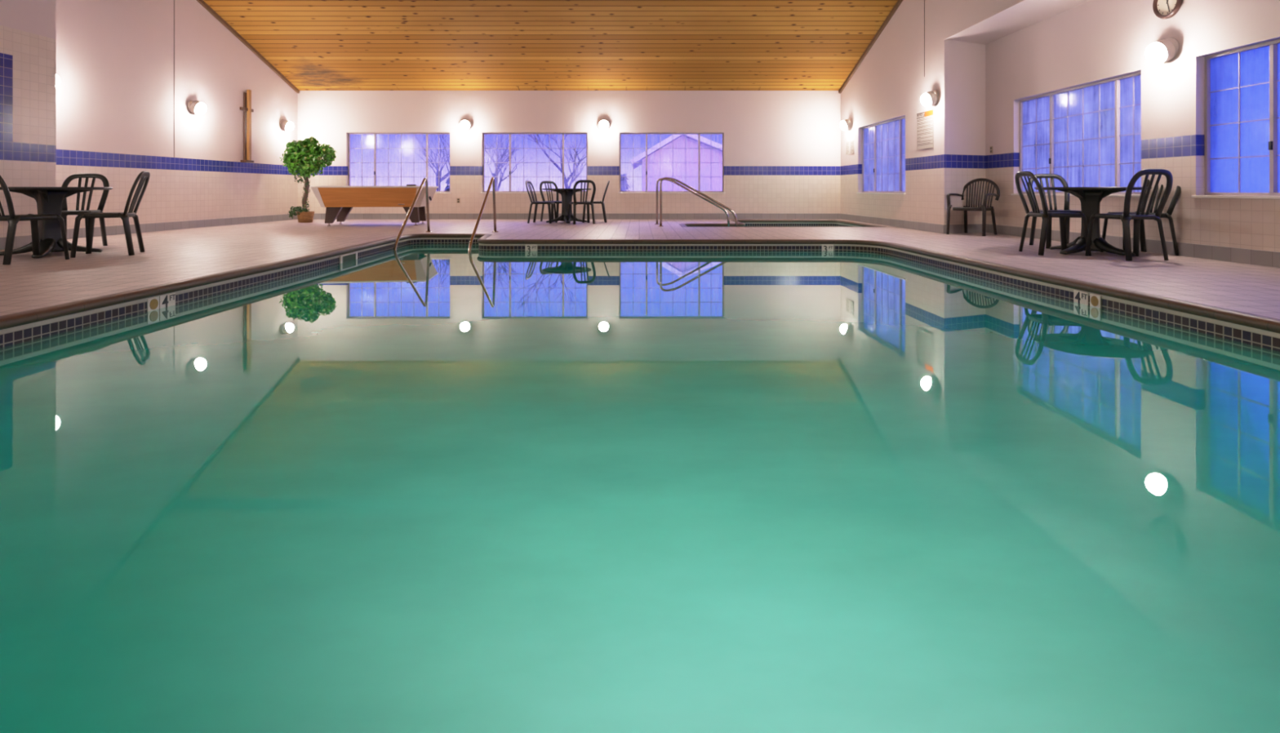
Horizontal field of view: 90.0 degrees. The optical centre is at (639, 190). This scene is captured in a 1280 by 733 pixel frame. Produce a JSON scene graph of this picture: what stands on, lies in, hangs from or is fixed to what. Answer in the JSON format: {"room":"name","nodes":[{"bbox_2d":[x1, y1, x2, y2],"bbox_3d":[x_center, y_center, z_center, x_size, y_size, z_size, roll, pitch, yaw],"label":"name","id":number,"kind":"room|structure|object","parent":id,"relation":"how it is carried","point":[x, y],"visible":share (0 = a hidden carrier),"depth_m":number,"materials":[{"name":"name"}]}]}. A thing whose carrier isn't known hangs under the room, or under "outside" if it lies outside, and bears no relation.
{"room":"indoor swimming pool","nodes":[
{"label":"indoor swimming pool","id":0,"kind":"room"},
{"bbox_2d":[0,0,56,237],"bbox_3d":[-7.400,-2.662,1.560,0.001,6.745,13.120,0,0,0],"label":"wall","id":1,"kind":"structure","parent":0,"point":[28,28],"depth_m":7.74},
{"bbox_2d":[0,235,31,249],"bbox_3d":[-7.394,0.620,1.560,0.015,0.140,13.120,0,0,0],"label":"baseboard","id":2,"kind":"structure","parent":1,"relation":"attached to","point":[20,241],"depth_m":7.62,"materials":[{"name":"grey tile"}]},
{"bbox_2d":[56,0,297,229],"bbox_3d":[-8.070,-2.070,11.620,0.001,5.559,7.000,0,0,0],"label":"wall","id":3,"kind":"structure","parent":0,"point":[115,58],"depth_m":10.94,"materials":[{"name":"paint"}]},
{"bbox_2d":[56,75,60,87],"bbox_3d":[-7.957,-1.494,8.620,0.235,0.272,0.244,0,0,0],"label":"wall sconce","id":4,"kind":"object","parent":3,"relation":"attached to","point":[58,80],"visible":0.18,"depth_m":8.64,"materials":[{"name":"white glass"}]},
{"bbox_2d":[173,0,174,157],"bbox_3d":[-8.068,-2.141,11.106,0.004,3.151,0.012,0,0,0],"label":"trim","id":5,"kind":"structure","parent":3,"relation":"attached to","point":[174,0],"depth_m":11.10,"materials":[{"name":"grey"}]},
{"bbox_2d":[66,213,297,239],"bbox_3d":[-8.063,0.620,11.620,0.015,0.140,7.000,0,0,0],"label":"baseboard","id":6,"kind":"structure","parent":3,"relation":"attached to","point":[144,228],"depth_m":11.31,"materials":[{"name":"grey tile"}]},
{"bbox_2d":[187,99,206,115],"bbox_3d":[-7.957,-1.494,11.560,0.235,0.272,0.244,0,0,0],"label":"wall sconce","id":7,"kind":"object","parent":3,"relation":"attached to","point":[197,108],"visible":1,"depth_m":11.48,"materials":[{"name":"white glass"}]},
{"bbox_2d":[240,89,253,162],"bbox_3d":[-8.004,-1.308,13.065,0.120,1.488,0.390,0,0,0],"label":"cue rack","id":8,"kind":"object","parent":3,"relation":"attached to","point":[246,108],"visible":1,"depth_m":13.07,"materials":[{"name":"brown wood"}]},
{"bbox_2d":[195,0,299,93],"bbox_3d":[-8.050,-3.569,11.619,0.059,2.573,7.027,0,0,0],"label":"trim","id":9,"kind":"structure","parent":3,"relation":"attached to","point":[202,2],"depth_m":13.07,"materials":[{"name":"brown wood"}]},
{"bbox_2d":[280,119,293,131],"bbox_3d":[-7.957,-1.464,14.500,0.235,0.272,0.244,0,0,0],"label":"wall sconce","id":10,"kind":"object","parent":3,"relation":"attached to","point":[286,126],"visible":1,"depth_m":14.42,"materials":[{"name":"white glass"}]},
{"bbox_2d":[297,211,314,222],"bbox_3d":[-7.100,0.574,13.620,0.344,0.232,0.344,0,0,0],"label":"basket","id":11,"kind":"object","parent":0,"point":[303,216],"depth_m":13.50,"materials":[{"name":"wicker"}]},
{"bbox_2d":[203,0,897,90],"bbox_3d":[-1.620,-4.131,5.060,12.940,3.808,20.160,0,0,0],"label":"ceiling","id":12,"kind":"structure","parent":0,"point":[316,45],"depth_m":13.08,"materials":[{"name":"brown wood"}]},
{"bbox_2d":[297,90,840,213],"bbox_3d":[-1.655,-0.820,15.205,12.830,3.060,0.170,0,0,0],"label":"wall","id":13,"kind":"structure","parent":0,"point":[782,148],"depth_m":15.12,"materials":[{"name":"paint"}]},
{"bbox_2d":[347,133,450,193],"bbox_3d":[-5.695,-0.640,15.180,2.490,1.440,0.180,0,0,0],"label":"window","id":14,"kind":"structure","parent":13,"relation":"in","point":[375,162],"depth_m":15.22,"materials":[{"name":"white glass"}]},
{"bbox_2d":[460,119,471,129],"bbox_3d":[-4.080,-1.544,15.007,0.244,0.272,0.235,0,0,0],"label":"wall sconce","id":15,"kind":"object","parent":13,"relation":"attached to","point":[465,124],"visible":1,"depth_m":14.93,"materials":[{"name":"white glass"}]},
{"bbox_2d":[480,133,588,193],"bbox_3d":[-2.470,-0.640,15.180,2.540,1.440,0.180,0,0,0],"label":"window","id":16,"kind":"structure","parent":13,"relation":"in","point":[483,134],"depth_m":15.21,"materials":[{"name":"white glass"}]},
{"bbox_2d":[313,213,839,219],"bbox_3d":[-1.655,0.620,15.114,12.830,0.140,0.015,0,0,0],"label":"baseboard","id":17,"kind":"structure","parent":13,"relation":"attached to","point":[317,215],"depth_m":15.11,"materials":[{"name":"grey tile"}]},
{"bbox_2d":[598,119,608,129],"bbox_3d":[-0.830,-1.544,15.007,0.244,0.272,0.235,0,0,0],"label":"wall sconce","id":18,"kind":"object","parent":13,"relation":"attached to","point":[603,124],"visible":1,"depth_m":14.93,"materials":[{"name":"white glass"}]},
{"bbox_2d":[618,133,724,193],"bbox_3d":[0.770,-0.640,15.180,2.520,1.440,0.180,0,0,0],"label":"window","id":19,"kind":"structure","parent":13,"relation":"in","point":[699,162],"depth_m":15.21,"materials":[{"name":"white glass"}]},
{"bbox_2d":[0,219,1279,319],"bbox_3d":[-1.060,0.690,5.060,14.120,0.001,20.220,0,0,0],"label":"floor","id":20,"kind":"structure","parent":0,"point":[27,283],"depth_m":6.71,"materials":[{"name":"tile"}]},
{"bbox_2d":[0,175,69,264],"bbox_3d":[-5.984,0.244,6.175,0.500,0.899,0.589,0,0,17],"label":"bistro chair","id":21,"kind":"object","parent":20,"relation":"on","point":[12,219],"visible":1,"depth_m":6.01,"materials":[{"name":"black plastic"}]},
{"bbox_2d":[0,186,112,257],"bbox_3d":[-6.320,0.328,6.860,1.050,0.719,1.050,0,0,-14],"label":"pedestal table","id":22,"kind":"object","parent":20,"relation":"on","point":[49,200],"visible":0.84,"depth_m":6.78,"materials":[{"name":"black plastic"}]},
{"bbox_2d":[61,173,109,245],"bbox_3d":[-6.736,0.244,7.664,0.500,0.899,0.589,0,0,-20],"label":"bistro chair","id":23,"kind":"object","parent":20,"relation":"on","point":[65,212],"visible":0.62,"depth_m":7.86,"materials":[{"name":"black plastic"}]},
{"bbox_2d":[70,171,150,257],"bbox_3d":[-5.638,0.244,6.860,0.589,0.899,0.500,0,0,-25],"label":"bistro chair","id":24,"kind":"object","parent":20,"relation":"on","point":[125,215],"visible":1,"depth_m":6.83,"materials":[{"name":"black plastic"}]},
{"bbox_2d":[279,136,337,222],"bbox_3d":[-7.023,-0.226,13.629,1.165,1.832,0.740,0,0,0],"label":"potted tree","id":25,"kind":"object","parent":20,"relation":"on","point":[304,157],"visible":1,"depth_m":13.49,"materials":[{"name":"green plant"}]},
{"bbox_2d":[309,186,438,226],"bbox_3d":[-5.200,0.305,12.720,2.140,0.770,1.160,0,0,-8],"label":"pool table","id":26,"kind":"object","parent":20,"relation":"on","point":[339,202],"visible":0.94,"depth_m":12.24,"materials":[{"name":"brown wood"}]},
{"bbox_2d":[393,177,431,250],"bbox_3d":[-3.439,0.499,9.656,0.104,1.398,1.792,0,0,-1],"label":"handrail","id":27,"kind":"object","parent":20,"relation":"on","point":[424,180],"visible":0.93,"depth_m":9.96,"materials":[{"name":"silver metal"}]},
{"bbox_2d":[467,177,497,252],"bbox_3d":[-2.344,0.494,9.541,0.104,1.408,2.022,0,0,-1],"label":"handrail","id":28,"kind":"object","parent":20,"relation":"on","point":[492,180],"visible":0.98,"depth_m":9.85,"materials":[{"name":"silver metal"}]},
{"bbox_2d":[524,180,557,223],"bbox_3d":[-2.066,0.244,13.447,0.589,0.899,0.500,0,0,8],"label":"bistro chair","id":29,"kind":"object","parent":20,"relation":"on","point":[527,182],"visible":1,"depth_m":13.32,"materials":[{"name":"black plastic"}]},
{"bbox_2d":[539,181,561,221],"bbox_3d":[-1.870,0.244,14.116,0.500,0.899,0.589,0,0,-40],"label":"bistro chair","id":30,"kind":"object","parent":20,"relation":"on","point":[557,202],"visible":0.69,"depth_m":14.22,"materials":[{"name":"black plastic"}]},
{"bbox_2d":[542,188,591,223],"bbox_3d":[-1.540,0.328,13.620,1.050,0.719,1.050,0,0,6],"label":"pedestal table","id":31,"kind":"object","parent":20,"relation":"on","point":[566,194],"visible":0.91,"depth_m":13.54,"materials":[{"name":"black plastic"}]},
{"bbox_2d":[566,179,595,224],"bbox_3d":[-1.184,0.244,13.156,0.500,0.899,0.589,0,0,-20],"label":"bistro chair","id":32,"kind":"object","parent":20,"relation":"on","point":[575,202],"visible":1,"depth_m":12.98,"materials":[{"name":"black plastic"}]},
{"bbox_2d":[582,180,609,222],"bbox_3d":[-0.933,0.244,13.804,0.589,0.899,0.500,0,0,-5],"label":"bistro chair","id":33,"kind":"object","parent":20,"relation":"on","point":[602,202],"visible":0.8,"depth_m":13.60,"materials":[{"name":"black plastic"}]},
{"bbox_2d":[0,233,1279,333],"bbox_3d":[-0.056,0.715,5.145,7.186,0.060,9.930,0,0,0],"label":"pool coping","id":34,"kind":"object","parent":20,"relation":"on","point":[8,321],"visible":1,"depth_m":5.03,"materials":[{"name":"tile"}]},
{"bbox_2d":[0,237,1279,351],"bbox_3d":[-0.056,1.480,5.145,6.946,1.520,9.690,0,0,0],"label":"pool tile border","id":35,"kind":"object","parent":20,"relation":"in","point":[1268,340],"visible":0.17,"depth_m":5.23,"materials":[{"name":"tile"}]},
{"bbox_2d":[146,296,159,311],"bbox_3d":[-3.396,0.800,4.475,0.010,0.096,0.104,0,0,0],"label":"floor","id":36,"kind":"structure","parent":35,"relation":"attached to","point":[153,304],"depth_m":4.46,"materials":[{"name":"white tile"}]},
{"bbox_2d":[159,293,175,308],"bbox_3d":[-3.396,0.827,4.610,0.009,0.150,0.150,0,0,0],"label":"depth marker","id":37,"kind":"object","parent":35,"relation":"attached to","point":[166,300],"visible":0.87,"depth_m":4.60,"materials":[{"name":"tile"}]},
{"bbox_2d":[339,251,357,263],"bbox_3d":[-3.429,0.826,7.560,0.012,0.148,0.480,0,0,-2],"label":"skimmer","id":38,"kind":"object","parent":35,"relation":"attached to","point":[351,256],"visible":0.59,"depth_m":7.54,"materials":[{"name":"plastic"}]},
{"bbox_2d":[524,244,537,251],"bbox_3d":[-1.490,0.827,8.826,0.165,0.150,0.009,0,0,0],"label":"depth marker","id":39,"kind":"object","parent":35,"relation":"attached to","point":[527,247],"visible":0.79,"depth_m":8.82,"materials":[{"name":"tile"}]},
{"bbox_2d":[0,244,1279,732],"bbox_3d":[-0.056,0.840,5.145,6.946,0.001,9.690,0,0,0],"label":"pool water","id":40,"kind":"object","parent":35,"relation":"in","point":[415,488],"visible":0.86,"depth_m":1.73,"materials":[{"name":"teal liquid"}]},
{"bbox_2d":[822,244,833,251],"bbox_3d":[2.600,0.827,8.826,0.165,0.150,0.009,0,0,0],"label":"depth marker","id":41,"kind":"object","parent":35,"relation":"attached to","point":[824,247],"visible":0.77,"depth_m":8.82,"materials":[{"name":"tile"}]},
{"bbox_2d":[1073,289,1088,305],"bbox_3d":[3.270,0.827,4.740,0.009,0.150,0.150,0,0,0],"label":"depth marker","id":42,"kind":"object","parent":35,"relation":"attached to","point":[1080,297],"visible":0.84,"depth_m":4.73,"materials":[{"name":"tile"}]},
{"bbox_2d":[1089,293,1100,308],"bbox_3d":[3.276,0.800,4.600,0.010,0.096,0.104,0,0,0],"label":"warning sign","id":43,"kind":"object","parent":35,"relation":"attached to","point":[1095,300],"depth_m":4.59,"materials":[{"name":"white tile"}]},
{"bbox_2d":[654,177,729,226],"bbox_3d":[1.075,0.434,12.840,1.534,1.354,0.104,0,0,0],"label":"handrail","id":44,"kind":"object","parent":20,"relation":"on","point":[660,179],"visible":0.81,"depth_m":12.82,"materials":[{"name":"silver metal"}]},
{"bbox_2d":[657,177,737,226],"bbox_3d":[1.125,0.434,12.120,1.534,1.354,0.104,0,0,0],"label":"handrail","id":45,"kind":"object","parent":20,"relation":"on","point":[664,178],"visible":0.95,"depth_m":12.10,"materials":[{"name":"silver metal"}]},
{"bbox_2d":[688,222,862,226],"bbox_3d":[2.738,1.155,13.350,3.676,0.870,2.700,0,0,0],"label":"basin","id":46,"kind":"object","parent":20,"relation":"in","point":[747,224],"visible":0.07,"depth_m":14.70,"materials":[{"name":"tile"}]},
{"bbox_2d":[679,219,885,226],"bbox_3d":[2.738,0.715,13.350,3.916,0.060,2.940,0,0,0],"label":"coping","id":47,"kind":"object","parent":20,"relation":"on","point":[741,222],"visible":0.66,"depth_m":14.64,"materials":[{"name":"tile"}]},
{"bbox_2d":[946,177,999,236],"bbox_3d":[5.189,0.253,9.935,0.584,0.881,0.620,0,0,-38],"label":"armchair","id":48,"kind":"object","parent":20,"relation":"on","point":[984,207],"visible":1,"depth_m":9.97,"materials":[{"name":"brown plastic"}]},
{"bbox_2d":[1014,171,1091,256],"bbox_3d":[4.473,0.244,6.963,0.589,0.899,0.500,0,0,4],"label":"bistro chair","id":49,"kind":"object","parent":20,"relation":"on","point":[1045,215],"visible":1,"depth_m":6.91,"materials":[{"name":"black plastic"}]},
{"bbox_2d":[1027,173,1081,248],"bbox_3d":[5.087,0.244,7.786,0.500,0.899,0.589,0,0,8],"label":"bistro chair","id":50,"kind":"object","parent":20,"relation":"on","point":[1066,208],"visible":0.52,"depth_m":7.95,"materials":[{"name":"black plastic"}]},
{"bbox_2d":[1034,186,1151,256],"bbox_3d":[4.950,0.328,7.020,1.050,0.719,1.050,0,0,-6],"label":"pedestal table","id":51,"kind":"object","parent":20,"relation":"on","point":[1090,197],"visible":0.85,"depth_m":6.91,"materials":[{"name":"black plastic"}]},
{"bbox_2d":[1084,168,1173,261],"bbox_3d":[4.956,0.244,6.474,0.500,0.899,0.589,0,0,-7],"label":"bistro chair","id":52,"kind":"object","parent":20,"relation":"on","point":[1126,216],"visible":1,"depth_m":6.28,"materials":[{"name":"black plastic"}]},
{"bbox_2d":[1100,179,1181,256],"bbox_3d":[5.447,0.244,6.933,0.589,0.899,0.500,0,0,-4],"label":"bistro chair","id":53,"kind":"object","parent":20,"relation":"on","point":[1139,232],"visible":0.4,"depth_m":6.75,"materials":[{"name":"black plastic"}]},
{"bbox_2d":[840,0,944,224],"bbox_3d":[4.895,-1.688,12.626,0.200,4.795,4.990,0,0,-1],"label":"wall","id":54,"kind":"structure","parent":0,"point":[890,82],"depth_m":11.58,"materials":[{"name":"paint"}]},
{"bbox_2d":[840,118,852,130],"bbox_3d":[4.657,-1.484,14.450,0.235,0.272,0.244,0,0,0],"label":"wall sconce","id":55,"kind":"object","parent":54,"relation":"attached to","point":[846,125],"visible":1,"depth_m":14.36,"materials":[{"name":"white glass"}]},
{"bbox_2d":[845,141,849,155],"bbox_3d":[4.763,-0.960,14.620,0.007,0.300,0.220,0,0,-1],"label":"paper notice","id":56,"kind":"object","parent":54,"relation":"attached to","point":[847,144],"visible":1,"depth_m":14.61,"materials":[{"name":"grey paper"}]},
{"bbox_2d":[849,140,853,154],"bbox_3d":[4.763,-0.960,14.340,0.007,0.300,0.220,0,0,-1],"label":"paper notice","id":57,"kind":"object","parent":54,"relation":"attached to","point":[851,142],"visible":1,"depth_m":14.33,"materials":[{"name":"grey paper"}]},
{"bbox_2d":[838,0,902,93],"bbox_3d":[4.775,-3.188,12.624,0.059,1.809,5.017,0,0,-1],"label":"trim","id":58,"kind":"structure","parent":54,"relation":"attached to","point":[898,3],"depth_m":13.06,"materials":[{"name":"brown wood"}]},
{"bbox_2d":[856,115,906,194],"bbox_3d":[4.853,-0.640,12.766,0.180,1.440,2.430,0,0,-1],"label":"window","id":59,"kind":"structure","parent":54,"relation":"in","point":[883,144],"depth_m":12.81,"materials":[{"name":"blue glass"}]},
{"bbox_2d":[840,213,944,233],"bbox_3d":[4.788,0.620,12.625,0.015,0.140,4.991,0,0,-1],"label":"baseboard","id":60,"kind":"structure","parent":54,"relation":"attached to","point":[935,228],"depth_m":11.87,"materials":[{"name":"grey tile"}]},
{"bbox_2d":[924,0,924,76],"bbox_3d":[4.816,-2.870,10.805,0.005,1.921,0.010,0,0,0],"label":"trim","id":61,"kind":"structure","parent":54,"relation":"attached to","point":[924,0],"depth_m":10.80,"materials":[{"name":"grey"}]},
{"bbox_2d":[916,109,933,149],"bbox_3d":[4.811,-1.010,10.780,0.009,0.620,0.600,0,0,-1],"label":"notice sign","id":62,"kind":"object","parent":54,"relation":"attached to","point":[925,120],"visible":1,"depth_m":10.76,"materials":[{"name":"grey paper"}]},
{"bbox_2d":[920,89,938,106],"bbox_3d":[4.712,-1.494,10.420,0.235,0.272,0.244,0,0,0],"label":"wall sconce","id":63,"kind":"object","parent":54,"relation":"attached to","point":[930,99],"visible":1,"depth_m":10.34,"materials":[{"name":"white glass"}]},
{"bbox_2d":[944,40,985,224],"bbox_3d":[5.245,-0.855,10.295,0.893,3.130,0.001,0,0,-22],"label":"wall","id":64,"kind":"structure","parent":0,"point":[964,62],"depth_m":10.28,"materials":[{"name":"paint"}]},
{"bbox_2d":[944,223,982,233],"bbox_3d":[5.247,0.620,10.289,0.894,0.140,0.015,0,0,-22],"label":"baseboard","id":65,"kind":"structure","parent":64,"relation":"attached to","point":[976,228],"depth_m":10.26,"materials":[{"name":"grey tile"}]},
{"bbox_2d":[944,0,1024,39],"bbox_3d":[4.830,-4.135,2.565,0.001,3.800,15.130,0,0,0],"label":"wall","id":66,"kind":"structure","parent":0,"point":[960,15],"depth_m":9.41,"materials":[{"name":"paint"}]},
{"bbox_2d":[944,0,1091,44],"bbox_3d":[5.295,-2.380,2.745,0.930,0.001,15.490,0,0,0],"label":"ceiling","id":67,"kind":"structure","parent":0,"point":[1027,13],"depth_m":8.95,"materials":[{"name":"paint"}]},
{"bbox_2d":[985,0,1279,252],"bbox_3d":[5.800,-0.835,2.731,0.200,3.090,15.460,0,0,0],"label":"wall","id":68,"kind":"structure","parent":0,"point":[1093,41],"depth_m":7.13,"materials":[{"name":"paint"}]},
{"bbox_2d":[1011,71,1141,197],"bbox_3d":[5.730,-0.640,8.460,0.193,1.440,2.480,0,0,0],"label":"window","id":69,"kind":"structure","parent":68,"relation":"in","point":[1088,135],"depth_m":8.30,"materials":[{"name":"blue glass"}]},
{"bbox_2d":[986,223,1279,267],"bbox_3d":[5.694,0.620,2.730,0.015,0.140,15.460,0,0,0],"label":"baseboard","id":70,"kind":"structure","parent":68,"relation":"attached to","point":[1249,256],"depth_m":6.55,"materials":[{"name":"grey tile"}]},
{"bbox_2d":[1145,37,1178,63],"bbox_3d":[5.567,-1.494,6.850,0.235,0.272,0.244,0,0,0],"label":"wall sconce","id":71,"kind":"object","parent":68,"relation":"attached to","point":[1162,51],"visible":1,"depth_m":6.77,"materials":[{"name":"white glass"}]},
{"bbox_2d":[1152,0,1182,18],"bbox_3d":[5.636,-2.010,6.835,0.048,0.356,0.356,0,0,0],"label":"wall clock","id":72,"kind":"object","parent":68,"relation":"attached to","point":[1162,9],"visible":1,"depth_m":6.84,"materials":[{"name":"white plastic"}]},
{"bbox_2d":[1191,39,1279,199],"bbox_3d":[5.747,-0.640,5.315,0.193,1.440,2.470,0,0,0],"label":"window","id":73,"kind":"structure","parent":68,"relation":"in","point":[1261,113],"depth_m":6.15,"materials":[{"name":"blue glass"}]},
{"label":"outside","id":74,"kind":"structure","parent":0,"visible":0},
{"bbox_3d":[5.000,1.045,25.000,130.000,0.010,130.000,0,0,0],"label":"ground","id":75,"kind":"structure","parent":74,"visible":0},
{"bbox_2d":[411,134,449,191],"bbox_3d":[-8.137,-1.058,26.899,2.707,4.218,2.144,0,0,-5],"label":"bare tree","id":76,"kind":"object","parent":75,"relation":"on","point":[442,179],"visible":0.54,"depth_m":26.67,"materials":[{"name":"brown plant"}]},
{"bbox_2d":[444,175,449,191],"bbox_3d":[-5.061,0.377,17.191,1.257,1.515,1.272,0,0,0],"label":"shrub","id":77,"kind":"object","parent":75,"relation":"on","point":[447,188],"visible":0.04,"depth_m":17.08,"materials":[{"name":"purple plant"}]},
{"bbox_2d":[484,134,526,191],"bbox_3d":[-5.399,-0.866,25.177,1.732,3.816,2.021,0,0,-41],"label":"bare tree","id":78,"kind":"object","parent":75,"relation":"on","point":[504,153],"visible":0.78,"depth_m":25.11,"materials":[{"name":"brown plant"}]},
{"bbox_2d":[519,134,586,188],"bbox_3d":[-3.182,-1.039,24.385,3.344,4.176,1.807,0,0,-18],"label":"bare tree","id":79,"kind":"object","parent":75,"relation":"on","point":[566,180],"visible":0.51,"depth_m":24.30,"materials":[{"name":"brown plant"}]},
{"bbox_2d":[621,173,630,191],"bbox_3d":[-0.468,0.313,18.498,1.389,1.607,1.420,0,0,21],"label":"shrub","id":80,"kind":"object","parent":75,"relation":"on","point":[624,186],"visible":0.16,"depth_m":18.41,"materials":[{"name":"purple plant"}]},
{"bbox_2d":[630,134,722,191],"bbox_3d":[3.831,-1.340,44.500,8.749,4.759,10.200,0,0,0],"label":"neighbouring house","id":81,"kind":"structure","parent":75,"relation":"on","point":[691,140],"depth_m":40.00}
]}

